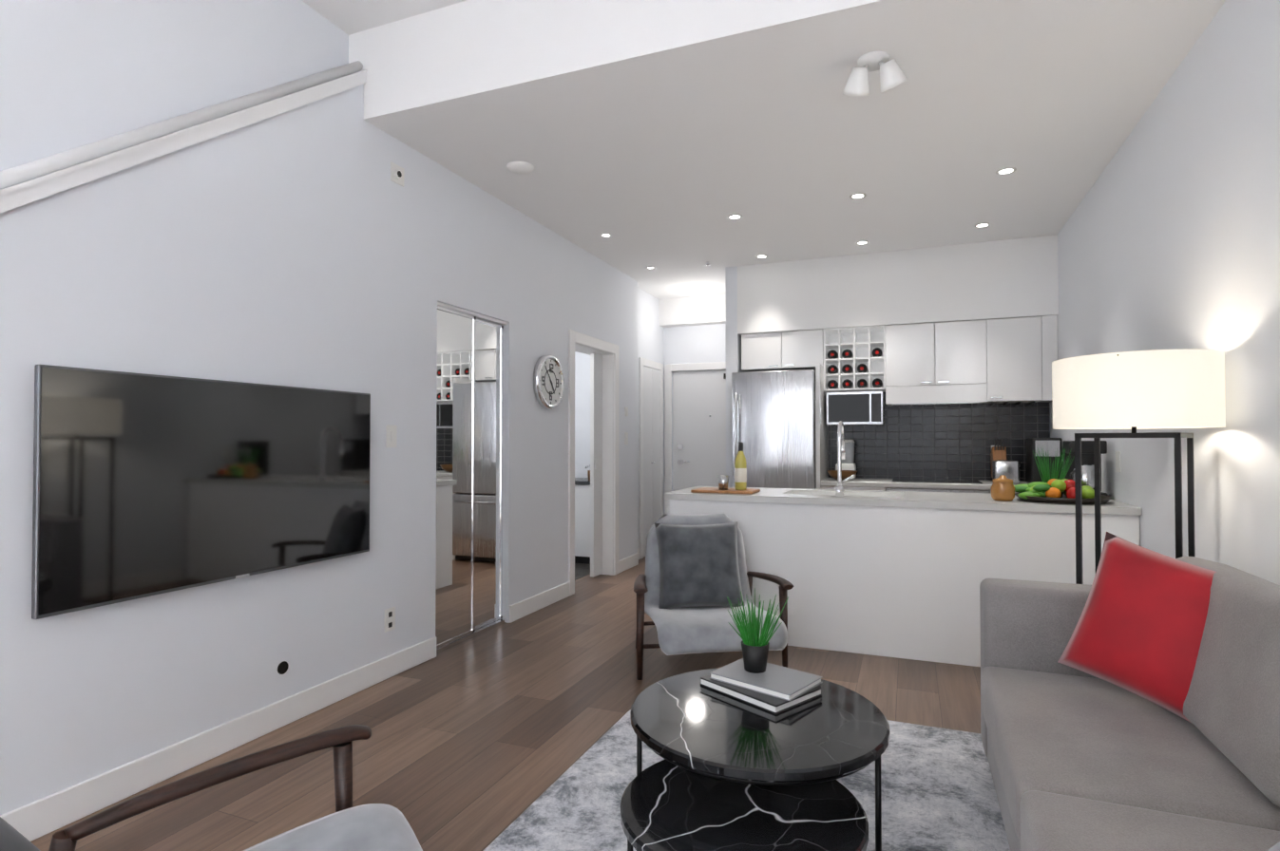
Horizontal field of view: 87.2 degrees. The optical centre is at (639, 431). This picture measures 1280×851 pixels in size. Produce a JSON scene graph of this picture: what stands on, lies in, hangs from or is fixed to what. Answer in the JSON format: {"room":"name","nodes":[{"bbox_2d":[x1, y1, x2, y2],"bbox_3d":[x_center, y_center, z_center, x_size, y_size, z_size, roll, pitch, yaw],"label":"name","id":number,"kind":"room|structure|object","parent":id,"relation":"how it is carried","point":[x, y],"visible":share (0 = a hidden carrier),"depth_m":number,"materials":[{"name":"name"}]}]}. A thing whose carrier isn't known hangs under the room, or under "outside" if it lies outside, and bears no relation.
{"room":"living room","nodes":[
{"label":"living room","id":0,"kind":"room"},
{"bbox_2d":[0,83,637,815],"bbox_3d":[-1.496,-0.256,3.216,0.100,3.076,7.655,0,-1,22],"label":"wall","id":1,"kind":"structure","parent":0,"point":[310,245],"depth_m":2.91,"materials":[{"name":"white paint"}]},
{"bbox_2d":[0,60,367,212],"bbox_3d":[-2.152,-0.318,1.542,0.124,3.139,3.957,0,-1,22],"label":"trim","id":2,"kind":"structure","parent":1,"relation":"attached to","point":[28,182],"depth_m":2.44,"materials":[{"name":"white wood"}]},
{"bbox_2d":[31,364,370,619],"bbox_3d":[-1.608,0.194,2.696,0.048,0.780,1.370,0,-1,22],"label":"screen","id":3,"kind":"object","parent":1,"relation":"attached to","point":[144,486],"visible":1,"depth_m":2.46,"materials":[{"name":"black glass"}]},
{"bbox_2d":[0,636,436,841],"bbox_3d":[-2.005,1.203,1.766,0.014,0.115,4.495,0,-1,22],"label":"baseboard","id":4,"kind":"structure","parent":1,"relation":"attached to","point":[32,821],"depth_m":2.54,"materials":[{"name":"white wood"}]},
{"bbox_2d":[277,661,288,674],"bbox_3d":[-1.551,1.027,2.919,0.004,0.054,0.054,0,-1,22],"label":"outlet","id":5,"kind":"object","parent":1,"relation":"attached to","point":[282,668],"depth_m":2.92,"materials":[{"name":"black plastic"}]},
{"bbox_2d":[384,607,395,632],"bbox_3d":[-1.309,0.987,3.518,0.008,0.118,0.075,0,-1,22],"label":"outlet","id":6,"kind":"object","parent":1,"relation":"attached to","point":[390,614],"depth_m":3.52,"materials":[{"name":"white plastic"}]},
{"bbox_2d":[385,424,397,447],"bbox_3d":[-1.306,0.027,3.537,0.009,0.118,0.075,0,-1,22],"label":"light switch","id":7,"kind":"object","parent":1,"relation":"attached to","point":[391,430],"depth_m":3.53,"materials":[{"name":"white plastic"}]},
{"bbox_2d":[390,161,404,187],"bbox_3d":[-1.290,-1.373,3.589,0.016,0.100,0.100,0,-1,22],"label":"outlet","id":8,"kind":"object","parent":1,"relation":"attached to","point":[397,173],"depth_m":3.58,"materials":[{"name":"white plastic"}]},
{"bbox_2d":[509,581,569,623],"bbox_3d":[-0.727,1.251,4.962,0.014,0.115,0.850,0,-1,22],"label":"baseboard","id":9,"kind":"structure","parent":1,"relation":"attached to","point":[521,609],"depth_m":4.90,"materials":[{"name":"white wood"}]},
{"bbox_2d":[533,354,564,409],"bbox_3d":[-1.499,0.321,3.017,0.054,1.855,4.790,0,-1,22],"label":"round clock","id":10,"kind":"object","parent":1,"relation":"attached to","point":[548,382],"visible":1,"depth_m":5.03,"materials":[{"name":"white plastic"}]},
{"bbox_2d":[624,406,628,416],"bbox_3d":[-0.130,-0.189,6.479,0.012,0.090,0.070,0,-1,22],"label":"outlet","id":11,"kind":"object","parent":1,"relation":"attached to","point":[625,409],"depth_m":6.46,"materials":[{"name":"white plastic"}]},
{"bbox_2d":[618,552,639,573],"bbox_3d":[-0.115,1.274,6.504,0.024,0.115,0.509,0,-1,22],"label":"baseboard","id":12,"kind":"structure","parent":1,"relation":"attached to","point":[626,563],"depth_m":6.48,"materials":[{"name":"white wood"}]},
{"bbox_2d":[0,0,663,549],"bbox_3d":[-1.667,-0.420,3.085,0.120,3.400,10.150,0,-1,22],"label":"wall","id":13,"kind":"structure","parent":0,"point":[76,72],"depth_m":2.49,"materials":[{"name":"white paint"}]},
{"bbox_2d":[435,305,506,654],"bbox_3d":[-1.075,0.285,4.243,0.063,2.025,0.756,0,-1,22],"label":"mirrored closet doors","id":14,"kind":"structure","parent":13,"relation":"in","point":[468,590],"depth_m":4.19,"materials":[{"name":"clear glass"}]},
{"bbox_2d":[437,302,506,325],"bbox_3d":[-1.090,-0.743,4.264,0.080,0.020,0.760,0,-1,22],"label":"door frame","id":15,"kind":"structure","parent":13,"relation":"attached to","point":[483,317],"depth_m":4.26,"materials":[{"name":"white metal"}]},
{"bbox_2d":[568,329,618,596],"bbox_3d":[-0.487,0.257,5.866,0.239,2.130,0.980,0,-1,22],"label":"door frame","id":16,"kind":"structure","parent":13,"relation":"attached to","point":[588,345],"depth_m":6.20,"materials":[{"name":"white wood"}]},
{"bbox_2d":[590,353,602,577],"bbox_3d":[-0.399,0.304,6.158,0.045,2.024,0.180,0,-1,22],"label":"pocket door","id":17,"kind":"structure","parent":13,"relation":"in","point":[596,464],"depth_m":6.11,"materials":[{"name":"white paint"}]},
{"bbox_2d":[643,365,660,556],"bbox_3d":[0.136,0.323,7.377,0.028,2.030,0.530,0,-1,22],"label":"closet door","id":18,"kind":"structure","parent":13,"relation":"in","point":[651,447],"depth_m":7.35,"materials":[{"name":"white paint"}]},
{"bbox_2d":[301,0,466,35],"bbox_3d":[-0.761,-2.113,0.205,3.960,0.100,5.430,0,-1,22],"label":"ceiling","id":19,"kind":"structure","parent":0,"point":[349,17],"depth_m":3.22,"materials":[{"name":"white paint"}]},
{"bbox_2d":[30,556,980,850],"bbox_3d":[-0.804,1.337,2.848,6.040,0.120,10.400,0,-1,22],"label":"floor","id":20,"kind":"structure","parent":0,"point":[483,741],"depth_m":2.95,"materials":[{"name":"brown wood"}]},
{"bbox_2d":[0,725,422,850],"bbox_3d":[-0.764,0.945,1.205,0.918,0.600,0.857,1,-1,-39],"label":"chair","id":21,"kind":"object","parent":20,"relation":"on","point":[346,827],"visible":1,"depth_m":1.53,"materials":[{"name":"grey fabric"}]},
{"bbox_2d":[574,563,590,580],"bbox_3d":[-1.191,1.329,6.477,1.525,0.004,2.010,0,-1,22],"label":"floor","id":22,"kind":"structure","parent":20,"relation":"on","point":[582,570],"depth_m":6.40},
{"bbox_2d":[574,464,590,564],"bbox_3d":[-0.732,0.837,7.073,1.080,1.005,0.565,0,-1,22],"label":"bathroom vanity","id":23,"kind":"object","parent":22,"relation":"on","point":[582,520],"visible":0.17,"depth_m":6.73,"materials":[{"name":"white wood"}]},
{"bbox_2d":[633,514,793,680],"bbox_3d":[0.368,0.892,3.691,0.857,0.801,0.794,0,-1,-7],"label":"accent chair","id":24,"kind":"object","parent":20,"relation":"on","point":[692,579],"visible":0.83,"depth_m":3.79,"materials":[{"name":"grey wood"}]},
{"bbox_2d":[483,709,1010,850],"bbox_3d":[0.440,1.252,1.570,2.020,0.008,3.050,0,-1,22],"label":"covering","id":25,"kind":"object","parent":20,"relation":"on","point":[938,792],"depth_m":2.31,"materials":[{"name":"grey carpet"}]},
{"bbox_2d":[620,759,868,850],"bbox_3d":[0.251,1.086,1.665,0.600,0.325,0.600,0,-1,22],"label":"coffee table","id":26,"kind":"object","parent":25,"relation":"on","point":[666,806],"visible":0.69,"depth_m":1.61,"materials":[{"name":"black stone"}]},
{"bbox_2d":[630,588,889,850],"bbox_3d":[0.333,0.883,1.926,0.720,0.740,0.720,0,-1,22],"label":"coffee table","id":27,"kind":"object","parent":25,"relation":"on","point":[752,716],"visible":0.85,"depth_m":1.84,"materials":[{"name":"black stone"}]},
{"bbox_2d":[979,532,1279,850],"bbox_3d":[1.210,0.774,1.404,0.932,0.942,2.160,0,-1,22],"label":"sofa","id":28,"kind":"object","parent":25,"relation":"on","point":[1130,698],"visible":1,"depth_m":1.75,"materials":[{"name":"fabric"}]},
{"bbox_2d":[731,368,830,489],"bbox_3d":[1.280,0.407,6.033,0.754,1.835,0.716,0,-1,22],"label":"refrigerator","id":29,"kind":"object","parent":20,"relation":"on","point":[779,415],"depth_m":5.71,"materials":[{"name":"silver metal"}]},
{"bbox_2d":[822,486,887,491],"bbox_3d":[1.873,0.891,5.843,0.511,0.860,0.614,0,-1,22],"label":"base cabinet","id":30,"kind":"object","parent":20,"relation":"on","point":[877,488],"depth_m":5.54,"materials":[{"name":"white"}]},
{"bbox_2d":[668,500,1139,667],"bbox_3d":[1.484,0.868,4.190,2.536,0.858,0.680,0,-1,22],"label":"base cabinet","id":31,"kind":"object","parent":20,"relation":"on","point":[897,574],"depth_m":3.83,"materials":[{"name":"white wood"}]},
{"bbox_2d":[664,485,1141,515],"bbox_3d":[1.477,0.417,4.200,2.552,0.040,0.740,0,-1,22],"label":"countertop","id":32,"kind":"structure","parent":31,"relation":"on","point":[866,499],"depth_m":3.88,"materials":[{"name":"grey stone"}]},
{"bbox_2d":[827,493,858,496],"bbox_3d":[1.306,0.528,4.310,0.739,0.202,0.420,0,-1,22],"label":"sink","id":33,"kind":"object","parent":32,"relation":"in","point":[829,494],"depth_m":4.48,"materials":[{"name":"silver metal"}]},
{"bbox_2d":[835,420,854,496],"bbox_3d":[1.275,0.166,4.154,0.115,0.460,0.250,0,-1,22],"label":"faucet","id":34,"kind":"object","parent":32,"relation":"on","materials":[{"name":"silver metal"}]},
{"bbox_2d":[887,486,991,494],"bbox_3d":[2.467,0.888,5.606,0.768,0.860,0.614,0,-1,22],"label":"base cabinet","id":35,"kind":"object","parent":20,"relation":"on","point":[889,488],"depth_m":5.33,"materials":[{"name":"white"}]},
{"bbox_2d":[822,478,1028,490],"bbox_3d":[2.457,0.438,5.606,1.776,0.040,0.618,0,-1,22],"label":"countertop","id":36,"kind":"structure","parent":35,"relation":"on","point":[983,484],"depth_m":5.38,"materials":[{"name":"grey stone"}]},
{"bbox_2d":[822,471,860,482],"bbox_3d":[1.729,0.378,5.748,0.250,0.080,0.250,0,-1,22],"label":"bowl","id":37,"kind":"object","parent":36,"relation":"in","point":[832,475],"depth_m":5.70,"materials":[{"name":"brown wood"}]},
{"bbox_2d":[891,478,978,482],"bbox_3d":[2.469,0.415,5.618,0.670,0.005,0.450,0,-1,22],"label":"cooktop","id":38,"kind":"object","parent":36,"relation":"in","point":[892,480],"depth_m":5.66,"materials":[{"name":"black glass"}]},
{"bbox_2d":[1051,349,1225,584],"bbox_3d":[1.887,0.497,2.559,0.530,1.550,0.530,1,-1,-44],"label":"floor lamp","id":39,"kind":"object","parent":20,"relation":"on","point":[1134,391],"visible":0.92,"depth_m":2.37,"materials":[{"name":"white fabric"}]},
{"bbox_2d":[574,351,590,477],"bbox_3d":[-1.236,-0.094,6.516,1.630,2.850,2.250,0,-1,22],"label":"wall","id":40,"kind":"structure","parent":0,"point":[582,411],"depth_m":7.36,"materials":[{"name":"white paint"}]},
{"bbox_2d":[663,324,725,515],"bbox_3d":[0.790,-0.077,7.649,1.290,2.850,0.160,0,-1,22],"label":"wall","id":41,"kind":"structure","parent":0,"point":[695,344],"depth_m":7.66,"materials":[{"name":"white paint"}]},
{"bbox_2d":[639,357,725,559],"bbox_3d":[0.622,0.282,7.215,1.055,2.120,0.760,0,-1,22],"label":"door frame","id":42,"kind":"structure","parent":41,"relation":"attached to","point":[668,369],"depth_m":7.65,"materials":[{"name":"white wood"}]},
{"bbox_2d":[672,369,725,491],"bbox_3d":[0.792,0.326,7.580,0.892,2.030,0.105,0,-1,22],"label":"entry door","id":43,"kind":"structure","parent":41,"relation":"in","point":[699,429],"depth_m":7.64,"materials":[{"name":"white paint"}]},
{"bbox_2d":[725,266,745,487],"bbox_3d":[1.076,-0.090,6.775,0.110,2.850,1.250,0,-1,22],"label":"wall","id":44,"kind":"structure","parent":0,"point":[733,351],"depth_m":6.21,"materials":[{"name":"white paint"}]},
{"bbox_2d":[741,328,830,372],"bbox_3d":[1.338,-0.729,6.220,0.735,0.332,0.356,0,-1,22],"label":"upper cabinet","id":45,"kind":"object","parent":44,"relation":"attached to","point":[800,349],"depth_m":6.04,"materials":[{"name":"white"}]},
{"bbox_2d":[348,0,1225,299],"bbox_3d":[1.153,-1.817,4.988,3.960,0.550,4.880,0,-1,22],"label":"ceiling bulkhead","id":46,"kind":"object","parent":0,"point":[664,139],"visible":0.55,"depth_m":3.33,"materials":[{"name":"white paint"}]},
{"bbox_2d":[506,161,534,174],"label":"smoke detector","id":47,"kind":"object","parent":46,"relation":"attached to","point":[516,167],"depth_m":3.91,"materials":[{"name":"white plastic"}]},
{"bbox_2d":[659,293,725,327],"bbox_3d":[0.738,-1.354,7.522,1.060,0.300,0.150,0,-1,22],"label":"beam","id":48,"kind":"structure","parent":46,"relation":"attached to","point":[696,311],"depth_m":7.50,"materials":[{"name":"white paint"}]},
{"bbox_2d":[842,50,907,96],"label":"spotlight","id":49,"kind":"object","parent":46,"relation":"attached to","point":[892,75],"depth_m":2.81,"materials":[{"name":"white plastic"}]},
{"bbox_2d":[826,383,887,429],"bbox_3d":[1.916,-0.211,5.968,0.470,0.319,0.381,0,-1,22],"label":"microwave","id":50,"kind":"object","parent":0,"relation":"attached to","point":[857,408],"depth_m":5.80,"materials":[{"name":"white"}]},
{"bbox_2d":[737,234,1058,336],"bbox_3d":[2.150,-1.215,5.894,2.550,0.624,0.380,0,-1,22],"label":"wall","id":51,"kind":"structure","parent":0,"point":[1006,278],"depth_m":5.66,"materials":[{"name":"white paint"}]},
{"bbox_2d":[879,319,990,391],"bbox_3d":[2.508,-0.641,5.751,0.784,0.522,0.356,0,-1,22],"label":"upper cabinet","id":52,"kind":"object","parent":0,"relation":"attached to","point":[943,356],"depth_m":5.58,"materials":[{"name":"white wood"}]},
{"bbox_2d":[978,316,1043,406],"bbox_3d":[3.053,-0.572,5.532,0.390,0.667,0.356,0,-1,22],"label":"upper cabinet","id":53,"kind":"object","parent":0,"relation":"attached to","point":[1016,344],"depth_m":5.37,"materials":[{"name":"white wood"}]},
{"bbox_2d":[1024,437,1062,483],"bbox_3d":[3.124,0.231,5.197,0.200,0.358,0.310,0,-1,22],"label":"coffee maker","id":54,"kind":"object","parent":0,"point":[1052,447],"depth_m":5.09,"materials":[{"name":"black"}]},
{"bbox_2d":[1050,0,1279,585],"bbox_3d":[1.759,-0.447,1.310,0.120,3.400,9.400,0,-1,22],"label":"wall","id":55,"kind":"structure","parent":0,"point":[1169,236],"depth_m":2.66,"materials":[{"name":"white paint"}]},
{"bbox_2d":[1115,451,1120,472],"bbox_3d":[2.673,0.169,3.758,0.006,0.118,0.075,0,-1,22],"label":"outlet","id":56,"kind":"object","parent":55,"relation":"attached to","point":[1117,453],"depth_m":3.75,"materials":[{"name":"white plastic"}]}
]}

